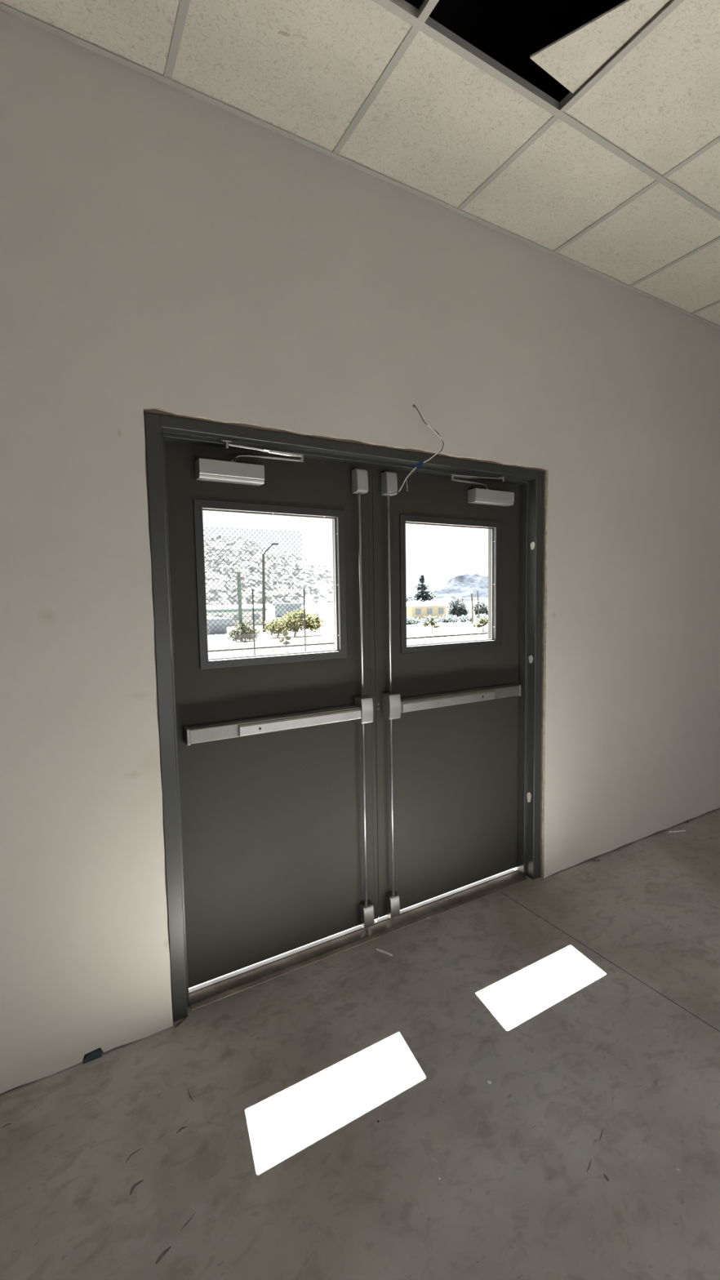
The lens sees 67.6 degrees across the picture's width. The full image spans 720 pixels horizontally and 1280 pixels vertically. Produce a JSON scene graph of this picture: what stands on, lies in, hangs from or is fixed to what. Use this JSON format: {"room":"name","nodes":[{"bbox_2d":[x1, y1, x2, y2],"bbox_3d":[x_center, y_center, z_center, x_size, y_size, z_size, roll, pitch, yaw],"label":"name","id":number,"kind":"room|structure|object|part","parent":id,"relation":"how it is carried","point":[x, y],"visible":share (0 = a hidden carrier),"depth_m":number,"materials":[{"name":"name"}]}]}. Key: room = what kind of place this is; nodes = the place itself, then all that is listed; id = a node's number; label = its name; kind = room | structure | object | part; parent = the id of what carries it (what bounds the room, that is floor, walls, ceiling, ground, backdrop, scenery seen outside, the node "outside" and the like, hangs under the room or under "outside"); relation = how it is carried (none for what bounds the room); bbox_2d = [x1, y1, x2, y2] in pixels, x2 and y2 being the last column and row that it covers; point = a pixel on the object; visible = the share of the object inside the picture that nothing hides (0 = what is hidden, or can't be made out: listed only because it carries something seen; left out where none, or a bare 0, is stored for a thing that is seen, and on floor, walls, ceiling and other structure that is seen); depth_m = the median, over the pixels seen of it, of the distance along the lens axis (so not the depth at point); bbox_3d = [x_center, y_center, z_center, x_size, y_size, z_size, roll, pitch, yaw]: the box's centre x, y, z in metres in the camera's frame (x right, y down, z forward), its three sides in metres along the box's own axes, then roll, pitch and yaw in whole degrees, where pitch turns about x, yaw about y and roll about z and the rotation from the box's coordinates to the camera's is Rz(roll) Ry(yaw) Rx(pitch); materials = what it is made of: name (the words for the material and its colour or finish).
{"room":"empty commercial space","nodes":[
{"label":"empty commercial space","id":0,"kind":"room"},
{"bbox_2d":[0,10,719,1093],"bbox_3d":[1.008,-0.810,2.893,9.100,4.200,0.200,-4,5,-30],"label":"wall","id":1,"kind":"structure","parent":0,"point":[165,250],"depth_m":1.89,"materials":[{"name":"paint"}]},
{"bbox_2d":[164,439,378,988],"bbox_3d":[-0.307,0.300,2.204,0.896,2.110,0.144,-4,5,-30],"label":"door","id":2,"kind":"structure","parent":1,"relation":"in","point":[277,753],"depth_m":2.21,"materials":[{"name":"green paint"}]},
{"bbox_3d":[-0.357,-0.685,2.061,0.278,0.035,0.021,-2,5,-17],"label":"arm","id":3,"kind":"part","parent":2,"relation":"part of","materials":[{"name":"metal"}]},
{"bbox_3d":[-0.349,-0.223,2.192,0.634,0.634,0.058,-4,5,-30],"label":"vision frame","id":4,"kind":"part","parent":2,"relation":"part of","materials":[{"name":"paint"}]},
{"bbox_3d":[0.004,-0.190,2.343,0.011,0.895,0.011,-4,5,-30],"label":"vertical rod","id":5,"kind":"part","parent":2,"relation":"part of","materials":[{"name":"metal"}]},
{"bbox_3d":[0.021,0.794,2.421,0.011,0.872,0.011,-4,5,-30],"label":"vertical rod","id":6,"kind":"part","parent":2,"relation":"part of","materials":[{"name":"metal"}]},
{"bbox_2d":[143,412,543,1022],"bbox_3d":[0.094,0.262,2.429,1.928,2.168,0.146,-4,5,-30],"label":"door frame","id":7,"kind":"structure","parent":1,"relation":"attached to","point":[158,428],"depth_m":2.09,"materials":[{"name":"grey paint"}]},
{"bbox_2d":[383,405,444,493],"bbox_3d":[0.234,-0.825,2.343,0.266,0.372,0.077,-1,5,1],"label":"loose cable","id":8,"kind":"object","parent":1,"relation":"hanging from","point":[420,464],"visible":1,"depth_m":2.33,"materials":[{"name":"metal"}]},
{"bbox_2d":[372,466,521,920],"bbox_3d":[0.479,0.250,2.661,0.920,2.110,0.140,-4,5,-30],"label":"door","id":9,"kind":"structure","parent":1,"relation":"in","point":[446,713],"depth_m":2.65,"materials":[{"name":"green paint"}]},
{"bbox_3d":[0.132,-0.198,2.417,0.011,0.895,0.011,-4,5,-30],"label":"vertical rod","id":10,"kind":"part","parent":9,"relation":"part of","materials":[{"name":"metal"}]},
{"bbox_3d":[0.149,0.786,2.496,0.011,0.872,0.011,-4,5,-30],"label":"vertical rod","id":11,"kind":"part","parent":9,"relation":"part of","materials":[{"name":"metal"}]},
{"bbox_3d":[0.447,-0.274,2.654,0.634,0.634,0.058,-4,5,-30],"label":"vision frame","id":12,"kind":"part","parent":9,"relation":"part of","materials":[{"name":"paint"}]},
{"bbox_3d":[0.533,-0.744,2.579,0.280,0.029,0.021,-5,6,-42],"label":"arm","id":13,"kind":"part","parent":9,"relation":"part of","materials":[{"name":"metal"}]},
{"bbox_2d":[0,808,719,1279],"bbox_3d":[2.322,1.496,0.875,9.300,0.121,5.320,-4,5,-30],"label":"floor","id":14,"kind":"structure","parent":0,"point":[220,1144],"depth_m":1.61,"materials":[{"name":"concrete"}]},
{"bbox_2d":[83,1047,101,1063],"bbox_3d":[-0.906,1.402,1.818,0.056,0.027,0.021,-4,5,-30],"label":"plastic shim","id":15,"kind":"object","parent":14,"relation":"on","point":[95,1054],"visible":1,"depth_m":1.81,"materials":[{"name":"blue plastic"}]},
{"bbox_2d":[174,1015,188,1027],"bbox_3d":[-0.654,1.397,1.969,0.009,0.004,0.063,1,5,28],"label":"wood splinter","id":16,"kind":"object","parent":14,"relation":"on","point":[187,1016],"visible":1,"depth_m":1.96,"materials":[{"name":"wood"}]},
{"bbox_2d":[188,868,528,1010],"bbox_3d":[0.099,1.333,2.536,1.788,0.016,0.157,-4,5,-30],"label":"threshold","id":17,"kind":"object","parent":14,"relation":"on","point":[202,994],"visible":0.65,"depth_m":2.39,"materials":[{"name":"metal"}]},
{"bbox_2d":[375,948,392,956],"bbox_3d":[0.104,1.352,2.331,0.078,0.010,0.015,2,5,32],"label":"strip","id":18,"kind":"object","parent":14,"relation":"on","point":[376,949],"visible":1,"depth_m":2.33,"materials":[{"name":"grey metal"}]},
{"bbox_2d":[668,830,685,832],"bbox_3d":[2.040,1.230,3.457,0.120,0.011,0.015,-2,5,-8],"label":"paper scrap","id":19,"kind":"object","parent":14,"relation":"on","point":[680,830],"visible":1,"depth_m":3.45,"materials":[{"name":"paper"}]},
{"bbox_2d":[0,0,719,329],"bbox_3d":[2.297,-1.783,0.561,9.100,0.039,5.000,-4,5,-30],"label":"ceiling","id":20,"kind":"structure","parent":0,"point":[616,180],"depth_m":1.86,"materials":[{"name":"tile"}]},
{"bbox_2d":[529,0,669,93],"bbox_3d":[0.721,-1.842,1.611,0.224,0.010,0.372,-4,5,-30],"label":"tile","id":21,"kind":"structure","parent":20,"relation":"attached to","point":[572,59],"depth_m":1.66,"materials":[{"name":"beige tile"}]},
{"label":"outside","id":22,"kind":"structure","parent":0,"visible":0},
{"bbox_2d":[206,598,488,658],"bbox_3d":[52.728,-21.046,286.904,620.000,2.050,439.750,-4,5,-30],"label":"ground","id":23,"kind":"structure","parent":22,"point":[326,634],"depth_m":23.68,"materials":[{"name":"white snow"}]},
{"bbox_2d":[206,616,233,635],"bbox_3d":[-9.661,-0.887,34.186,1.600,1.064,5.500,-4,5,-30],"label":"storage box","id":24,"kind":"object","parent":23,"relation":"on","point":[210,620],"visible":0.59,"depth_m":32.02,"materials":[{"name":"grey metal"}]},
{"bbox_2d":[206,608,266,626],"bbox_3d":[-15.677,-2.751,65.344,7.200,2.100,5.500,-4,5,-30],"label":"building","id":25,"kind":"structure","parent":23,"relation":"on","point":[233,610],"depth_m":63.26,"materials":[{"name":"blue stone"}]},
{"bbox_2d":[236,570,243,640],"bbox_3d":[-4.896,-1.389,21.910,0.184,2.871,0.164,-4,5,-30],"label":"pole","id":26,"kind":"object","parent":23,"relation":"on","point":[239,593],"visible":0.55,"depth_m":21.83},
{"bbox_2d":[226,621,262,641],"bbox_3d":[-4.629,-0.338,21.546,1.487,0.855,0.839,-4,5,-30],"label":"shrub","id":27,"kind":"object","parent":23,"relation":"on","point":[234,630],"visible":0.65,"depth_m":21.39,"materials":[{"name":"green plant"}]},
{"bbox_2d":[203,525,306,658],"bbox_3d":[-2.713,-0.714,11.077,3.460,3.174,0.050,-4,5,-30],"label":"fence","id":28,"kind":"object","parent":23,"relation":"on","point":[215,567],"visible":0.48,"depth_m":11.38,"materials":[{"name":"metal"}]},
{"bbox_3d":[-2.744,-1.475,11.015,3.420,0.010,0.010,-4,5,-30],"label":"fence rail","id":29,"kind":"part","parent":28,"relation":"part of","materials":[{"name":"metal"}]},
{"bbox_3d":[-2.246,-0.119,11.401,0.031,1.920,0.031,3,6,37],"label":"fence post","id":30,"kind":"part","parent":28,"relation":"part of","materials":[{"name":"metal"}]},
{"bbox_3d":[-2.727,-0.468,11.095,3.420,0.010,0.010,-4,5,-30],"label":"fence rail","id":31,"kind":"part","parent":28,"relation":"part of","materials":[{"name":"metal"}]},
{"bbox_3d":[-2.734,-0.877,11.062,3.420,0.010,0.010,-4,5,-30],"label":"fence rail","id":32,"kind":"part","parent":28,"relation":"part of","materials":[{"name":"metal"}]},
{"bbox_3d":[-1.226,-0.183,11.991,0.031,1.920,0.031,3,6,37],"label":"fence post","id":33,"kind":"part","parent":28,"relation":"part of","materials":[{"name":"metal"}]},
{"bbox_2d":[204,534,333,605],"bbox_3d":[-81.145,-50.063,368.984,194.000,51.330,120.000,-4,5,-30],"label":"hill","id":34,"kind":"structure","parent":23,"relation":"on","point":[317,579],"depth_m":344.05,"materials":[{"name":"white snow"}]},
{"bbox_2d":[262,542,277,631],"bbox_3d":[-5.081,-2.940,30.394,1.059,5.042,0.300,-4,5,-30],"label":"street lamp","id":35,"kind":"object","parent":23,"relation":"on","point":[272,544],"visible":0.62,"depth_m":30.18,"materials":[{"name":"metal"}]},
{"bbox_2d":[279,628,291,651],"bbox_3d":[-2.390,0.004,17.101,0.440,0.774,0.224,-4,5,-30],"label":"sapling","id":36,"kind":"object","parent":23,"relation":"on","point":[285,629],"visible":0.73,"depth_m":17.06,"materials":[{"name":"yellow plant"}]},
{"bbox_2d":[272,603,303,617],"bbox_3d":[-12.093,-4.967,90.482,3.400,2.400,5.500,-4,5,-30],"label":"building","id":37,"kind":"structure","parent":23,"relation":"on","point":[275,605],"depth_m":88.66,"materials":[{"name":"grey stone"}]},
{"bbox_2d":[262,607,326,637],"bbox_3d":[-2.890,-0.769,23.683,2.900,1.314,1.248,-4,6,-36],"label":"shrub","id":38,"kind":"object","parent":23,"relation":"on","point":[309,617],"visible":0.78,"depth_m":23.54,"materials":[{"name":"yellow plant"}]},
{"bbox_2d":[208,632,488,652],"bbox_3d":[1.443,-0.037,21.105,29.000,0.050,0.170,-4,5,-30],"label":"kerb","id":39,"kind":"object","parent":23,"relation":"on","point":[324,643],"depth_m":19.32,"materials":[{"name":"concrete"}]},
{"bbox_2d":[406,595,414,602],"bbox_3d":[6.096,-4.138,70.055,3.646,3.264,2.457,-3,5,-21],"label":"tree","id":40,"kind":"object","parent":23,"relation":"on","point":[409,599],"visible":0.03,"depth_m":69.49,"materials":[{"name":"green plant"}]},
{"bbox_2d":[411,574,436,602],"bbox_3d":[8.643,-6.209,76.379,5.215,6.274,3.990,-4,5,-30],"label":"pine tree","id":41,"kind":"object","parent":23,"relation":"on","point":[423,596],"visible":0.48,"depth_m":76.06,"materials":[{"name":"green plant"}]},
{"bbox_2d":[406,600,448,621],"bbox_3d":[7.727,-3.499,66.020,5.200,2.700,3.400,-4,5,-30],"label":"building","id":42,"kind":"structure","parent":23,"relation":"on","point":[420,609],"depth_m":64.75,"materials":[{"name":"beige stone"}]},
{"bbox_2d":[422,616,439,635],"bbox_3d":[3.047,-0.601,23.010,0.926,0.860,0.340,-4,5,-30],"label":"sapling","id":43,"kind":"object","parent":23,"relation":"on","point":[425,624],"visible":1,"depth_m":22.98,"materials":[{"name":"green plant"}]},
{"bbox_2d":[406,613,488,625],"bbox_3d":[10.949,-2.341,61.252,15.970,1.494,2.505,-4,5,-30],"label":"hedge","id":44,"kind":"object","parent":23,"relation":"on","point":[450,618],"visible":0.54,"depth_m":60.09,"materials":[{"name":"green plant"}]},
{"bbox_2d":[407,573,488,600],"bbox_3d":[109.671,-41.448,388.174,138.000,24.692,80.000,-4,5,-30],"label":"rocky hill","id":45,"kind":"structure","parent":23,"relation":"on","point":[463,585],"depth_m":367.67,"materials":[{"name":"white snow"}]},
{"bbox_2d":[446,596,471,617],"bbox_3d":[13.562,-4.481,74.382,3.925,3.012,2.855,-4,5,-30],"label":"tree","id":46,"kind":"object","parent":23,"relation":"on","point":[457,606],"visible":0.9,"depth_m":73.65,"materials":[{"name":"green plant"}]},
{"bbox_2d":[471,593,473,624],"bbox_3d":[6.564,-1.828,31.471,0.177,1.809,0.097,-4,5,-30],"label":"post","id":47,"kind":"object","parent":23,"relation":"on","point":[472,602],"visible":0.97,"depth_m":31.44,"materials":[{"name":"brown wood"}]},
{"bbox_2d":[476,591,479,618],"bbox_3d":[6.952,-1.927,31.690,0.148,1.956,0.068,-4,5,-30],"label":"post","id":48,"kind":"object","parent":23,"relation":"on","point":[477,591],"visible":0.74,"depth_m":31.68,"materials":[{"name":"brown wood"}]},
{"bbox_2d":[472,616,488,631],"bbox_3d":[5.706,-0.751,25.242,1.054,0.719,0.641,-4,5,-30],"label":"shrub","id":49,"kind":"object","parent":23,"relation":"on","point":[482,622],"visible":0.94,"depth_m":25.11,"materials":[{"name":"green plant"}]},
{"bbox_2d":[473,600,488,617],"bbox_3d":[17.334,-4.175,76.633,3.302,2.995,2.180,-4,5,-30],"label":"tree","id":50,"kind":"object","parent":23,"relation":"on","point":[483,609],"visible":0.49,"depth_m":75.93,"materials":[{"name":"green plant"}]}
]}

